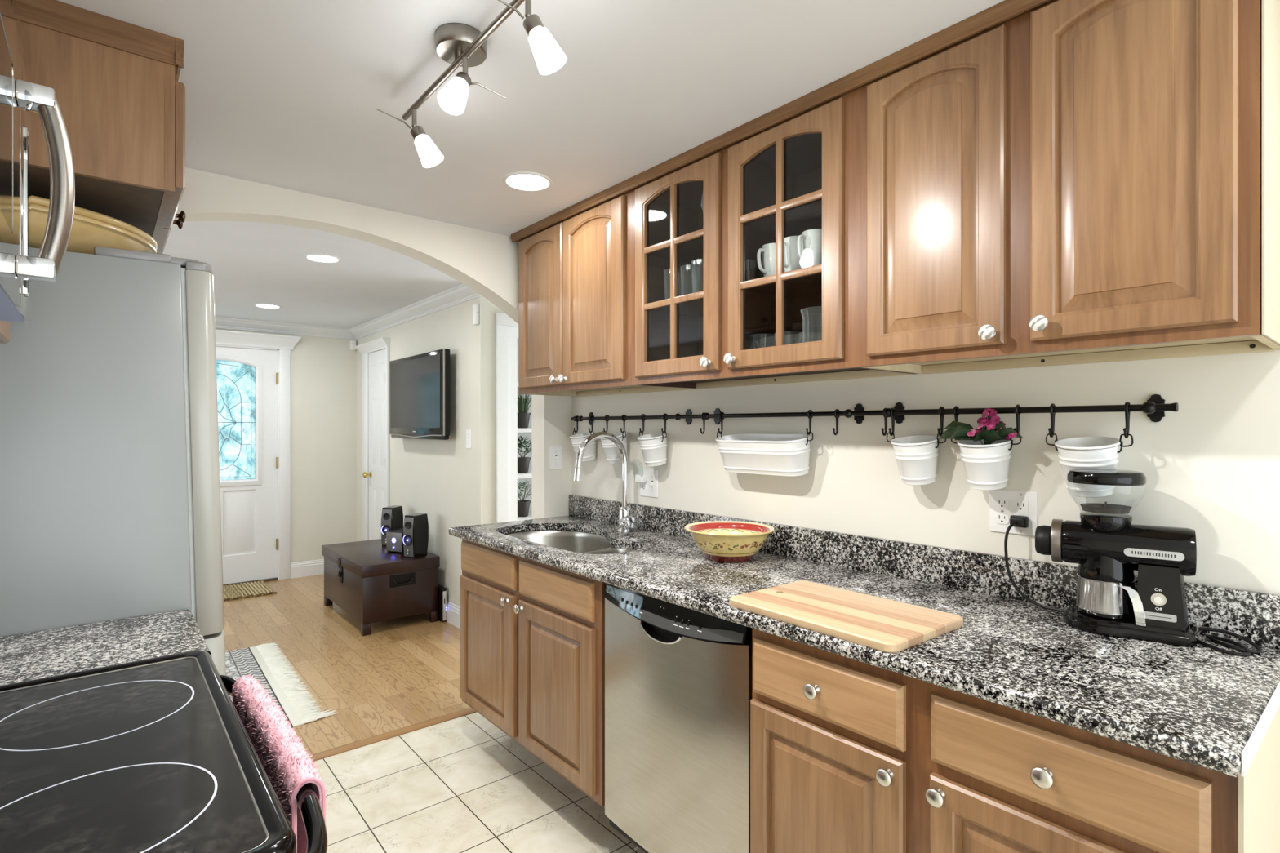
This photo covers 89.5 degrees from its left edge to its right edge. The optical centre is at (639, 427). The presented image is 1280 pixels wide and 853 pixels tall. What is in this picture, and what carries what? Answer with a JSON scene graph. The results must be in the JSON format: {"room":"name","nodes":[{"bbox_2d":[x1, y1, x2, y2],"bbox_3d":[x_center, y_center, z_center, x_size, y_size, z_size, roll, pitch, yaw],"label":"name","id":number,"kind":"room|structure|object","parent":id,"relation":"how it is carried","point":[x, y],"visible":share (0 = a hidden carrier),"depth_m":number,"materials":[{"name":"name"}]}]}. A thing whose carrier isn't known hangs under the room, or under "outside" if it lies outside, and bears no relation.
{"room":"kitchen","nodes":[
{"label":"kitchen","id":0,"kind":"room"},
{"bbox_2d":[215,328,356,563],"bbox_3d":[-4.202,0.194,4.946,4.070,2.300,0.120,0,0,-40],"label":"wall","id":1,"kind":"structure","parent":0,"point":[323,370],"depth_m":5.93,"materials":[{"name":"grey paint"}]},
{"bbox_2d":[215,346,278,586],"bbox_3d":[-3.548,0.329,5.419,0.913,2.030,0.130,0,0,-40],"label":"door","id":2,"kind":"structure","parent":1,"relation":"in","point":[247,379],"depth_m":5.58,"materials":[{"name":"white paint"}]},
{"bbox_2d":[215,329,301,580],"bbox_3d":[-3.545,0.265,5.405,1.254,2.158,0.137,0,0,-40],"label":"door frame","id":3,"kind":"structure","parent":1,"relation":"attached to","point":[282,344],"depth_m":5.70,"materials":[{"name":"white paint"}]},
{"bbox_2d":[214,316,355,339],"bbox_3d":[-4.145,-0.879,4.861,3.850,0.084,0.085,0,0,-40],"label":"trim","id":4,"kind":"structure","parent":1,"relation":"attached to","point":[220,322],"depth_m":5.68,"materials":[{"name":"white paint"}]},
{"bbox_2d":[290,559,324,578],"bbox_3d":[-2.904,1.276,5.939,0.564,0.136,0.016,0,0,-40],"label":"baseboard","id":5,"kind":"structure","parent":1,"relation":"attached to","point":[314,567],"depth_m":5.84,"materials":[{"name":"white paint"}]},
{"bbox_2d":[349,340,355,350],"bbox_3d":[-2.706,-0.777,6.083,0.050,0.087,0.046,0,0,-40],"label":"sensor","id":6,"kind":"object","parent":1,"relation":"attached to","point":[352,343],"visible":1,"depth_m":6.06,"materials":[{"name":"white plastic"}]},
{"bbox_2d":[162,221,462,328],"bbox_3d":[-2.600,-0.949,3.904,5.200,0.055,3.773,0,0,-40],"label":"ceiling","id":7,"kind":"structure","parent":0,"point":[252,263],"depth_m":3.84,"materials":[{"name":"white paint"}]},
{"bbox_2d":[254,303,280,308],"bbox_3d":[-2.805,-0.918,4.864,0.176,0.006,0.176,0,0,-40],"label":"recessed light","id":8,"kind":"object","parent":7,"relation":"in","point":[262,305],"visible":1,"depth_m":4.85,"materials":[{"name":"white paint"}]},
{"bbox_2d":[257,304,278,307],"bbox_3d":[-2.805,-0.919,4.864,0.142,0.003,0.142,0,0,37],"label":"diffuser","id":9,"kind":"object","parent":8,"relation":"attached to","point":[258,305],"depth_m":4.85,"materials":[{"name":"white"}]},
{"bbox_2d":[304,253,340,262],"bbox_3d":[-1.718,-0.918,3.494,0.176,0.006,0.176,0,0,-40],"label":"recessed light","id":10,"kind":"object","parent":7,"relation":"in","point":[325,258],"visible":1,"depth_m":3.49,"materials":[{"name":"white paint"}]},
{"bbox_2d":[307,255,337,262],"bbox_3d":[-1.718,-0.919,3.494,0.142,0.003,0.142,0,0,-8],"label":"diffuser","id":11,"kind":"object","parent":10,"relation":"attached to","point":[315,258],"depth_m":3.49,"materials":[{"name":"white"}]},
{"bbox_2d":[223,573,471,755],"bbox_3d":[-2.575,1.359,3.874,5.200,0.030,3.850,0,0,-40],"label":"floor","id":12,"kind":"structure","parent":0,"point":[406,673],"depth_m":3.78,"materials":[{"name":"brown wood"}]},
{"bbox_2d":[222,580,276,600],"bbox_3d":[-3.412,1.334,5.169,0.803,0.028,0.516,0,0,-40],"label":"doormat","id":13,"kind":"object","parent":12,"relation":"on","point":[231,592],"visible":0.44,"depth_m":5.25,"materials":[{"name":"wicker"}]},
{"bbox_2d":[225,643,337,728],"bbox_3d":[-2.447,1.337,3.020,1.614,0.013,1.347,0,0,-40],"label":"rug","id":14,"kind":"object","parent":12,"relation":"on","point":[261,662],"visible":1,"depth_m":3.45,"materials":[{"name":"white fabric"}]},
{"bbox_2d":[321,538,439,635],"bbox_3d":[-1.902,1.118,4.684,0.528,0.452,1.006,0,0,-40],"label":"trunk","id":15,"kind":"object","parent":12,"relation":"on","point":[371,583],"visible":0.99,"depth_m":4.37,"materials":[{"name":"brown wood"}]},
{"bbox_2d":[381,505,403,546],"bbox_3d":[-1.887,0.747,4.920,0.092,0.290,0.185,0,0,12],"label":"speaker","id":16,"kind":"object","parent":15,"relation":"on","point":[392,517],"visible":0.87,"depth_m":4.85},
{"bbox_2d":[386,528,404,553],"bbox_3d":[-1.722,0.817,4.674,0.150,0.150,0.184,0,0,22],"label":"subwoofer","id":17,"kind":"object","parent":15,"relation":"on","point":[394,542],"visible":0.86,"depth_m":4.60,"materials":[{"name":"black plastic"}]},
{"bbox_2d":[391,537,395,548],"bbox_3d":[-1.755,0.821,4.594,0.036,0.074,0.011,0,0,22],"label":"light","id":18,"kind":"object","parent":17,"relation":"on","point":[393,540],"depth_m":4.60,"materials":[{"name":"blue"}]},
{"bbox_2d":[402,512,428,558],"bbox_3d":[-1.554,0.747,4.482,0.092,0.290,0.185,0,0,22],"label":"speaker","id":19,"kind":"object","parent":15,"relation":"on","point":[415,526],"visible":1,"depth_m":4.42},
{"bbox_2d":[309,707,476,761],"bbox_3d":[-1.332,1.339,2.616,2.500,0.011,0.050,0,0,-40],"label":"threshold","id":20,"kind":"object","parent":12,"relation":"on","point":[357,744],"visible":0.12,"depth_m":2.81,"materials":[{"name":"brown wood"}]},
{"bbox_2d":[438,584,446,622],"bbox_3d":[-1.427,1.226,4.541,0.044,0.235,0.240,0,0,-40],"label":"modem","id":21,"kind":"object","parent":12,"relation":"on","point":[442,590],"visible":0.71,"depth_m":4.46,"materials":[{"name":"black plastic"}]},
{"bbox_2d":[495,312,531,523],"bbox_3d":[-0.665,0.299,4.652,1.019,2.090,0.429,0,0,-40],"label":"shelf unit","id":22,"kind":"object","parent":12,"relation":"on","point":[508,433],"visible":0.22,"depth_m":4.21,"materials":[{"name":"white paint"}]},
{"bbox_2d":[517,394,531,428],"bbox_3d":[-0.808,-0.126,4.441,0.195,0.255,0.186,0,0,-40],"label":"potted plant","id":23,"kind":"object","parent":22,"relation":"on","point":[523,417],"visible":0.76,"depth_m":4.41,"materials":[{"name":"green plant"}]},
{"bbox_2d":[517,435,531,473],"bbox_3d":[-0.807,0.180,4.450,0.204,0.257,0.215,0,0,-40],"label":"potted plant","id":24,"kind":"object","parent":22,"relation":"on","point":[523,462],"visible":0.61,"depth_m":4.41,"materials":[{"name":"green plant"}]},
{"bbox_2d":[517,480,531,516],"bbox_3d":[-0.806,0.483,4.441,0.197,0.253,0.201,0,0,-40],"label":"potted plant","id":25,"kind":"object","parent":22,"relation":"on","point":[523,505],"visible":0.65,"depth_m":4.41,"materials":[{"name":"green plant"}]},
{"bbox_2d":[173,167,571,519],"bbox_3d":[-1.355,0.194,2.409,5.200,2.300,0.117,0,0,-40],"label":"wall","id":26,"kind":"structure","parent":0,"point":[486,262],"depth_m":2.75,"materials":[{"name":"beige paint"}]},
{"bbox_2d":[549,445,561,470],"bbox_3d":[-0.403,0.145,3.115,0.070,0.114,0.016,0,0,-40],"label":"light switch","id":27,"kind":"object","parent":26,"relation":"attached to","point":[555,451],"visible":1,"depth_m":3.12,"materials":[{"name":"white plastic"}]},
{"bbox_2d":[356,296,497,606],"bbox_3d":[-1.808,0.194,5.157,0.120,2.300,2.620,0,0,-40],"label":"wall","id":28,"kind":"structure","parent":0,"point":[450,482],"depth_m":4.44,"materials":[{"name":"grey paint"}]},
{"bbox_2d":[354,337,390,541],"bbox_3d":[-2.359,0.296,5.673,0.066,2.096,0.770,0,0,-40],"label":"door frame","id":29,"kind":"structure","parent":28,"relation":"attached to","point":[383,343],"depth_m":5.82,"materials":[{"name":"white paint"}]},
{"bbox_2d":[362,349,385,540],"bbox_3d":[-2.310,0.332,5.617,0.079,2.005,0.500,0,0,-40],"label":"door","id":30,"kind":"structure","parent":28,"relation":"in","point":[376,474],"depth_m":5.67,"materials":[{"name":"white paint"}]},
{"bbox_2d":[349,283,481,339],"bbox_3d":[-1.884,-0.879,5.087,0.085,0.084,2.630,0,0,-40],"label":"trim","id":31,"kind":"structure","parent":28,"relation":"attached to","point":[461,293],"depth_m":4.80,"materials":[{"name":"white paint"}]},
{"bbox_2d":[389,348,449,439],"bbox_3d":[-1.616,-0.225,4.746,0.109,0.614,1.068,0,0,-40],"label":"tv","id":32,"kind":"object","parent":28,"relation":"attached to","point":[420,384],"visible":1,"depth_m":4.61,"materials":[{"name":"black plastic"}]},
{"bbox_2d":[446,600,459,628],"bbox_3d":[-1.563,1.276,4.756,0.016,0.136,1.690,0,0,-40],"label":"baseboard","id":33,"kind":"structure","parent":28,"relation":"attached to","point":[452,610],"depth_m":4.40,"materials":[{"name":"white paint"}]},
{"bbox_2d":[466,430,471,448],"bbox_3d":[-1.129,0.075,4.235,0.016,0.124,0.078,0,0,-40],"label":"light switch","id":34,"kind":"object","parent":28,"relation":"attached to","point":[468,433],"visible":1,"depth_m":4.23,"materials":[{"name":"white plastic"}]},
{"bbox_2d":[472,303,479,324],"bbox_3d":[-1.050,-0.726,4.130,0.028,0.130,0.049,0,0,-40],"label":"sensor","id":35,"kind":"object","parent":28,"relation":"attached to","point":[475,307],"visible":1,"depth_m":4.11,"materials":[{"name":"white plastic"}]},
{"bbox_2d":[312,711,644,852],"bbox_3d":[0.231,1.359,0.738,2.500,0.030,4.838,0,0,-40],"label":"floor","id":36,"kind":"structure","parent":0,"point":[462,784],"depth_m":2.33,"materials":[{"name":"beige tile"}]},
{"bbox_2d":[0,246,226,675],"bbox_3d":[-1.507,0.467,1.652,0.777,1.755,0.734,0,0,-40],"label":"refrigerator","id":37,"kind":"object","parent":36,"relation":"on","point":[110,486],"visible":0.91,"depth_m":1.45,"materials":[{"name":"silver metal"}]},
{"bbox_2d":[31,195,157,254],"bbox_3d":[-1.555,-0.447,1.555,0.627,0.104,0.627,0,0,-40],"label":"platter","id":38,"kind":"object","parent":37,"relation":"on","point":[90,229],"visible":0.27,"depth_m":1.49,"materials":[{"name":"yellow ceramic"}]},
{"bbox_2d":[0,650,328,852],"bbox_3d":[-0.812,0.794,0.763,0.712,1.100,0.761,0,0,-40],"label":"range","id":39,"kind":"object","parent":36,"relation":"on","point":[153,755],"visible":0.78,"depth_m":0.81,"materials":[{"name":"black glass"}]},
{"bbox_2d":[219,675,328,852],"bbox_3d":[-0.576,0.811,0.961,0.095,0.687,0.744,0,0,-40],"label":"oven","id":40,"kind":"object","parent":39,"relation":"in","point":[308,804],"depth_m":0.79,"materials":[{"name":"pink fabric"}]},
{"bbox_2d":[231,674,328,852],"bbox_3d":[-0.580,0.587,1.021,0.064,0.270,0.461,0,0,-40],"label":"towel","id":41,"kind":"object","parent":39,"relation":"hanging from","point":[287,766],"visible":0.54,"depth_m":0.95,"materials":[{"name":"pink fabric"}]},
{"bbox_2d":[459,538,605,807],"bbox_3d":[-0.229,0.902,2.542,0.639,0.884,1.005,0,0,-40],"label":"base cabinet","id":42,"kind":"object","parent":36,"relation":"on","point":[532,633],"visible":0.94,"depth_m":2.24,"materials":[{"name":"brown wood"}]},
{"bbox_2d":[603,582,751,852],"bbox_3d":[0.283,0.908,1.925,0.582,0.872,0.583,0,0,-40],"label":"dishwasher","id":43,"kind":"object","parent":36,"relation":"on","point":[678,678],"visible":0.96,"depth_m":1.71,"materials":[{"name":"silver metal"}]},
{"bbox_2d":[750,628,1279,852],"bbox_3d":[0.748,0.902,1.369,0.639,0.884,0.856,0,0,-40],"label":"base cabinet","id":44,"kind":"object","parent":36,"relation":"on","point":[847,755],"visible":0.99,"depth_m":1.15,"materials":[{"name":"brown wood"}]},
{"bbox_2d":[448,494,1279,777],"bbox_3d":[0.225,0.394,2.010,0.634,0.132,2.516,0,0,-40],"label":"countertop","id":45,"kind":"structure","parent":44,"relation":"on","point":[1200,705],"depth_m":1.34,"materials":[{"name":"stone"}]},
{"bbox_2d":[503,529,635,554],"bbox_3d":[-0.261,0.564,2.573,0.433,0.208,0.840,0,0,-40],"label":"sink","id":46,"kind":"object","parent":45,"relation":"in","point":[581,542],"visible":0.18,"depth_m":2.88,"materials":[{"name":"metal"}]},
{"bbox_2d":[573,431,637,532],"bbox_3d":[-0.136,0.223,2.604,0.286,0.414,0.103,0,0,-40],"label":"faucet","id":47,"kind":"object","parent":45,"relation":"on","point":[626,522],"visible":1,"depth_m":2.65,"materials":[{"name":"silver metal"}]},
{"bbox_2d":[684,520,774,563],"bbox_3d":[0.293,0.379,2.125,0.294,0.102,0.294,0,0,-40],"label":"bowl","id":48,"kind":"object","parent":45,"relation":"on","point":[720,541],"visible":1,"depth_m":2.05,"materials":[{"name":"ceramic"}]},
{"bbox_2d":[729,580,963,653],"bbox_3d":[0.459,0.420,1.483,0.306,0.019,0.443,0,0,-40],"label":"cutting board","id":49,"kind":"object","parent":45,"relation":"on","point":[879,624],"visible":1,"depth_m":1.43,"materials":[{"name":"brown wood"}]},
{"bbox_2d":[1004,469,1262,656],"bbox_3d":[1.020,0.260,1.394,0.185,0.339,0.464,0,0,-40],"label":"coffee grinder","id":50,"kind":"object","parent":45,"relation":"on","point":[1107,548],"visible":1,"depth_m":1.34,"materials":[{"name":"black plastic"}]},
{"bbox_2d":[1075,573,1146,626],"bbox_3d":[1.012,0.361,1.379,0.105,0.078,0.133,0,0,-40],"label":"steel cup","id":51,"kind":"object","parent":50,"relation":"on","point":[1113,600],"depth_m":1.34,"materials":[{"name":"silver metal"}]},
{"bbox_3d":[-1.198,0.902,1.183,0.653,0.884,0.374,0,0,-40],"label":"base cabinet","id":52,"kind":"object","parent":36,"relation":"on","visible":0},
{"bbox_2d":[0,608,211,685],"bbox_3d":[-1.201,0.445,1.180,0.660,0.030,0.374,0,0,-40],"label":"countertop","id":53,"kind":"structure","parent":52,"relation":"on","point":[28,656],"depth_m":1.28,"materials":[{"name":"stone"}]},
{"bbox_2d":[11,0,1004,235],"bbox_3d":[0.281,-0.928,0.663,2.520,0.095,4.660,0,0,-40],"label":"ceiling","id":54,"kind":"structure","parent":0,"point":[286,94],"depth_m":1.64,"materials":[{"name":"white paint"}]},
{"bbox_2d":[376,0,567,167],"bbox_3d":[-0.399,-0.777,1.438,0.173,0.209,0.692,0,0,-40],"label":"track light","id":55,"kind":"object","parent":54,"relation":"attached to","point":[458,44],"visible":1,"depth_m":1.40,"materials":[{"name":"metal"}]},
{"bbox_2d":[410,125,426,140],"bbox_3d":[-0.567,-0.754,1.652,0.039,0.036,0.037,0,0,-40],"label":"socket","id":56,"kind":"object","parent":55,"relation":"attached to","point":[418,133],"depth_m":1.64,"materials":[{"name":"metal"}]},
{"bbox_2d":[455,71,471,86],"bbox_3d":[-0.387,-0.755,1.407,0.034,0.037,0.039,0,0,18],"label":"socket","id":57,"kind":"object","parent":55,"relation":"attached to","point":[463,77],"depth_m":1.39,"materials":[{"name":"metal"}]},
{"bbox_2d":[523,13,543,35],"bbox_3d":[-0.200,-0.754,1.210,0.039,0.036,0.037,0,0,-40],"label":"socket","id":58,"kind":"object","parent":55,"relation":"attached to","point":[533,25],"depth_m":1.20,"materials":[{"name":"metal"}]},
{"bbox_2d":[502,171,552,191],"bbox_3d":[-0.400,-0.878,2.303,0.176,0.006,0.176,0,0,-40],"label":"recessed light","id":59,"kind":"object","parent":54,"relation":"in","point":[521,180],"visible":1,"depth_m":2.29,"materials":[{"name":"white paint"}]},
{"bbox_2d":[507,174,547,189],"bbox_3d":[-0.400,-0.879,2.303,0.142,0.003,0.142,0,0,-26],"label":"diffuser","id":60,"kind":"object","parent":59,"relation":"attached to","point":[514,181],"depth_m":2.30,"materials":[{"name":"white"}]},
{"bbox_2d":[511,0,1050,242],"bbox_3d":[0.341,-0.863,2.094,0.350,0.034,2.482,0,0,-40],"label":"strip","id":61,"kind":"object","parent":54,"relation":"attached to","point":[1005,10],"visible":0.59,"depth_m":1.68,"materials":[{"name":"brown wood"}]},
{"bbox_2d":[636,431,666,466],"bbox_3d":[0.050,0.084,2.608,0.124,0.143,0.123,0,0,6],"label":"pot","id":62,"kind":"object","parent":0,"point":[653,446],"visible":1,"depth_m":2.58,"materials":[{"name":"white metal"}]},
{"bbox_2d":[886,432,946,485],"bbox_3d":[0.752,0.084,1.764,0.124,0.143,0.123,0,0,6],"label":"hanging pot","id":63,"kind":"object","parent":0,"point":[916,456],"visible":0.97,"depth_m":1.73,"materials":[{"name":"white metal"}]},
{"bbox_2d":[571,350,1279,595],"bbox_3d":[1.202,0.194,1.430,0.123,2.300,4.660,0,0,-40],"label":"wall","id":64,"kind":"structure","parent":0,"point":[1211,466],"depth_m":1.69,"materials":[{"name":"beige paint"}]},
{"bbox_2d":[569,431,595,462],"bbox_3d":[-0.264,0.084,2.985,0.124,0.143,0.123,0,0,6],"label":"pot","id":65,"kind":"object","parent":64,"relation":"attached to","point":[589,454],"visible":0.73,"depth_m":2.96,"materials":[{"name":"white metal"}]},
{"bbox_2d":[518,189,693,396],"bbox_3d":[-0.185,-0.503,2.710,0.369,0.705,0.822,0,0,-40],"label":"upper cabinet","id":66,"kind":"object","parent":64,"relation":"attached to","point":[575,272],"visible":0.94,"depth_m":2.56,"materials":[{"name":"brown wood"}]},
{"bbox_2d":[600,431,627,463],"bbox_3d":[-0.114,0.084,2.805,0.124,0.143,0.123,0,0,6],"label":"pot","id":67,"kind":"object","parent":64,"relation":"attached to","point":[613,455],"visible":0.67,"depth_m":2.77,"materials":[{"name":"white metal"}]},
{"bbox_2d":[640,468,657,497],"bbox_3d":[0.033,0.234,2.725,0.016,0.116,0.112,0,0,-40],"label":"wall outlet","id":68,"kind":"object","parent":64,"relation":"attached to","point":[649,488],"visible":0.85,"depth_m":2.72,"materials":[{"name":"white plastic"}]},
{"bbox_2d":[635,458,646,482],"bbox_3d":[0.004,0.181,2.729,0.042,0.099,0.058,0,0,-40],"label":"night light","id":69,"kind":"object","parent":68,"relation":"attached to","point":[640,477],"visible":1,"depth_m":2.73,"materials":[{"name":"white plastic"}]},
{"bbox_2d":[632,88,915,388],"bbox_3d":[0.364,-0.503,2.052,0.369,0.705,0.892,0,0,-40],"label":"upper cabinet","id":70,"kind":"object","parent":64,"relation":"attached to","point":[796,175],"visible":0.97,"depth_m":1.99,"materials":[{"name":"brown wood"}]},
{"bbox_2d":[647,160,822,350],"bbox_3d":[0.397,-0.512,2.079,0.270,0.647,0.864,0,0,-40],"label":"shelf","id":71,"kind":"object","parent":70,"relation":"attached to","point":[801,178],"depth_m":2.12,"materials":[{"name":"brown wood"}]},
{"bbox_2d":[756,242,784,276],"bbox_3d":[0.395,-0.497,1.953,0.090,0.106,0.072,0,0,2],"label":"mug","id":72,"kind":"object","parent":70,"relation":"in","point":[768,251],"visible":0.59,"depth_m":1.93,"materials":[{"name":"white ceramic"}]},
{"bbox_2d":[783,235,804,271],"bbox_3d":[0.442,-0.497,1.881,0.090,0.106,0.072,0,0,2],"label":"mug","id":73,"kind":"object","parent":70,"relation":"in","point":[792,260],"visible":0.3,"depth_m":1.85,"materials":[{"name":"white ceramic"}]},
{"bbox_2d":[796,228,822,267],"bbox_3d":[0.482,-0.497,1.817,0.090,0.106,0.072,0,0,2],"label":"mug","id":74,"kind":"object","parent":70,"relation":"in","point":[811,239],"visible":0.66,"depth_m":1.79,"materials":[{"name":"white ceramic"}]},
{"bbox_2d":[571,394,1178,425],"bbox_3d":[0.413,-0.043,2.221,0.075,0.062,2.253,0,0,-40],"label":"rail","id":75,"kind":"object","parent":64,"relation":"attached to","point":[1155,407],"visible":0.95,"depth_m":1.76,"materials":[{"name":"black metal"}]},
{"bbox_2d":[588,415,594,432],"bbox_3d":[-0.220,-0.017,2.943,0.036,0.080,0.010,0,0,-40],"label":"hook","id":76,"kind":"object","parent":75,"relation":"hanging from","point":[591,420],"visible":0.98,"depth_m":2.94,"materials":[{"name":"black paint"}]},
{"bbox_2d":[603,414,608,431],"bbox_3d":[-0.148,-0.017,2.857,0.036,0.080,0.010,0,0,-40],"label":"hook","id":77,"kind":"object","parent":75,"relation":"hanging from","point":[607,420],"visible":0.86,"depth_m":2.85,"materials":[{"name":"black paint"}]},
{"bbox_2d":[620,414,626,433],"bbox_3d":[-0.070,-0.017,2.763,0.036,0.080,0.010,0,0,-40],"label":"hook","id":78,"kind":"object","parent":75,"relation":"hanging from","point":[623,420],"visible":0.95,"depth_m":2.76,"materials":[{"name":"black paint"}]},
{"bbox_2d":[639,413,645,433],"bbox_3d":[0.012,-0.017,2.664,0.036,0.080,0.010,0,0,-40],"label":"hook","id":79,"kind":"object","parent":75,"relation":"hanging from","point":[643,420],"visible":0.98,"depth_m":2.66,"materials":[{"name":"black paint"}]},
{"bbox_2d":[661,413,667,433],"bbox_3d":[0.098,-0.017,2.561,0.036,0.080,0.010,0,0,-40],"label":"hook","id":80,"kind":"object","parent":75,"relation":"hanging from","point":[664,414],"visible":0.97,"depth_m":2.56,"materials":[{"name":"black paint"}]},
{"bbox_2d":[699,412,705,434],"bbox_3d":[0.236,-0.017,2.395,0.036,0.080,0.010,0,0,-40],"label":"hook","id":81,"kind":"object","parent":75,"relation":"hanging from","point":[703,413],"visible":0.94,"depth_m":2.39,"materials":[{"name":"black paint"}]},
{"bbox_2d":[717,412,724,434],"bbox_3d":[0.293,-0.017,2.326,0.036,0.080,0.010,0,0,-40],"label":"hook","id":82,"kind":"object","parent":75,"relation":"hanging from","point":[720,418],"visible":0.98,"depth_m":2.32,"materials":[{"name":"black paint"}]},
{"bbox_2d":[715,431,813,476],"bbox_3d":[0.410,0.084,2.178,0.126,0.143,0.413,0,0,-40],"label":"planter","id":83,"kind":"object","parent":82,"relation":"hanging from","point":[787,455],"visible":1,"depth_m":2.13,"materials":[{"name":"white metal"}]},
{"bbox_2d":[805,409,813,435],"bbox_3d":[0.535,-0.017,2.036,0.036,0.080,0.010,0,0,-40],"label":"hook","id":84,"kind":"object","parent":75,"relation":"hanging from","point":[809,411],"visible":0.98,"depth_m":2.03,"materials":[{"name":"black paint"}]},
{"bbox_2d":[832,408,839,435],"bbox_3d":[0.597,-0.017,1.961,0.036,0.080,0.010,0,0,-40],"label":"hook","id":85,"kind":"object","parent":75,"relation":"hanging from","point":[836,410],"visible":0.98,"depth_m":1.96,"materials":[{"name":"black paint"}]},
{"bbox_2d":[881,407,887,435],"bbox_3d":[0.699,-0.017,1.839,0.036,0.080,0.010,0,0,-40],"label":"hook","id":86,"kind":"object","parent":75,"relation":"hanging from","point":[883,411],"visible":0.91,"depth_m":1.84,"materials":[{"name":"black paint"}]},
{"bbox_2d":[888,407,895,435],"bbox_3d":[0.713,-0.017,1.822,0.036,0.080,0.010,0,0,-40],"label":"hook","id":87,"kind":"object","parent":75,"relation":"hanging from","point":[892,408],"visible":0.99,"depth_m":1.82,"materials":[{"name":"black paint"}]},
{"bbox_2d":[937,406,944,436],"bbox_3d":[0.801,-0.017,1.716,0.036,0.080,0.010,0,0,-40],"label":"hook","id":88,"kind":"object","parent":75,"relation":"hanging from","point":[940,430],"visible":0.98,"depth_m":1.71,"materials":[{"name":"black paint"}]},
{"bbox_2d":[953,405,959,422],"bbox_3d":[0.826,-0.017,1.687,0.036,0.080,0.010,0,0,-40],"label":"hook","id":89,"kind":"object","parent":75,"relation":"hanging from","point":[956,416],"visible":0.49,"depth_m":1.68,"materials":[{"name":"black paint"}]},
{"bbox_2d":[1013,404,1021,433],"bbox_3d":[0.920,-0.017,1.573,0.036,0.080,0.010,0,0,-40],"label":"hook","id":90,"kind":"object","parent":75,"relation":"hanging from","point":[1017,415],"visible":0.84,"depth_m":1.57,"materials":[{"name":"black paint"}]},
{"bbox_2d":[1048,403,1055,437],"bbox_3d":[0.968,-0.017,1.515,0.036,0.080,0.010,0,0,-40],"label":"hook","id":91,"kind":"object","parent":75,"relation":"hanging from","point":[1051,430],"visible":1,"depth_m":1.51,"materials":[{"name":"black paint"}]},
{"bbox_2d":[1123,401,1130,438],"bbox_3d":[1.060,-0.017,1.405,0.036,0.080,0.010,0,0,-40],"label":"hook","id":92,"kind":"object","parent":75,"relation":"hanging from","point":[1127,413],"visible":1,"depth_m":1.40,"materials":[{"name":"black paint"}]},
{"bbox_2d":[568,494,1279,648],"bbox_3d":[0.460,0.379,2.208,0.019,0.102,2.512,0,0,-40],"label":"backsplash","id":93,"kind":"structure","parent":64,"relation":"attached to","point":[1255,616],"depth_m":1.73,"materials":[{"name":"stone"}]},
{"bbox_2d":[989,489,1037,536],"bbox_3d":[0.944,0.214,1.636,0.008,0.110,0.112,0,0,-40],"label":"wall outlet","id":94,"kind":"object","parent":64,"relation":"attached to","point":[1003,504],"visible":0.88,"depth_m":1.64,"materials":[{"name":"white plastic"}]},
{"bbox_2d":[995,497,1008,509],"bbox_3d":[0.928,0.194,1.654,0.003,0.027,0.033,0,0,-40],"label":"receptacle","id":95,"kind":"object","parent":94,"relation":"attached to","point":[1000,503],"depth_m":1.65,"materials":[{"name":"white plastic"}]},
{"bbox_2d":[995,513,1008,524],"bbox_3d":[0.928,0.233,1.654,0.003,0.027,0.033,0,0,-40],"label":"receptacle","id":96,"kind":"object","parent":94,"relation":"attached to","point":[1000,518],"depth_m":1.65,"materials":[{"name":"white plastic"}]},
{"bbox_2d":[856,0,1279,373],"bbox_3d":[0.886,-0.503,1.424,0.369,0.705,0.741,0,0,-40],"label":"upper cabinet","id":97,"kind":"object","parent":64,"relation":"attached to","point":[1057,182],"visible":1,"depth_m":1.26,"materials":[{"name":"brown wood"}]},
{"bbox_2d":[951,433,1021,490],"bbox_3d":[0.868,0.084,1.625,0.124,0.143,0.123,0,0,6],"label":"pot","id":98,"kind":"object","parent":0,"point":[986,467],"visible":0.82,"depth_m":1.59,"materials":[{"name":"white metal"}]},
{"bbox_2d":[938,408,1022,444],"bbox_3d":[0.858,0.001,1.623,0.108,0.101,0.198,0,0,-40],"label":"flowers","id":99,"kind":"object","parent":98,"relation":"in","point":[990,428],"visible":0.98,"depth_m":1.60,"materials":[{"name":"green plant"}]},
{"bbox_2d":[1045,433,1133,497],"bbox_3d":[1.009,0.084,1.455,0.124,0.143,0.123,0,0,6],"label":"pot","id":100,"kind":"object","parent":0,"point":[1092,452],"visible":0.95,"depth_m":1.43,"materials":[{"name":"white metal"}]},
{"bbox_3d":[-0.642,0.194,-0.105,0.120,2.300,4.660,0,0,-40],"label":"wall","id":101,"kind":"structure","parent":0,"visible":0},
{"bbox_2d":[0,320,9,343],"bbox_3d":[-1.294,-0.508,1.054,0.358,0.695,0.295,0,0,-40],"label":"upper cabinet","id":102,"kind":"object","parent":101,"relation":"attached to","point":[4,325],"visible":0.02,"depth_m":1.23,"materials":[{"name":"brown wood"}]},
{"bbox_2d":[0,0,75,322],"bbox_3d":[-0.909,-0.367,0.678,0.467,0.384,0.758,0,0,-40],"label":"microwave","id":103,"kind":"object","parent":101,"relation":"attached to","point":[19,96],"visible":1,"depth_m":0.91,"materials":[{"name":"metal"}]},
{"bbox_2d":[11,0,185,253],"bbox_3d":[-1.538,-0.708,1.595,0.675,0.344,0.844,0,0,-40],"label":"upper cabinet","id":104,"kind":"object","parent":101,"relation":"attached to","point":[120,96],"visible":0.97,"depth_m":1.40,"materials":[{"name":"brown wood"}]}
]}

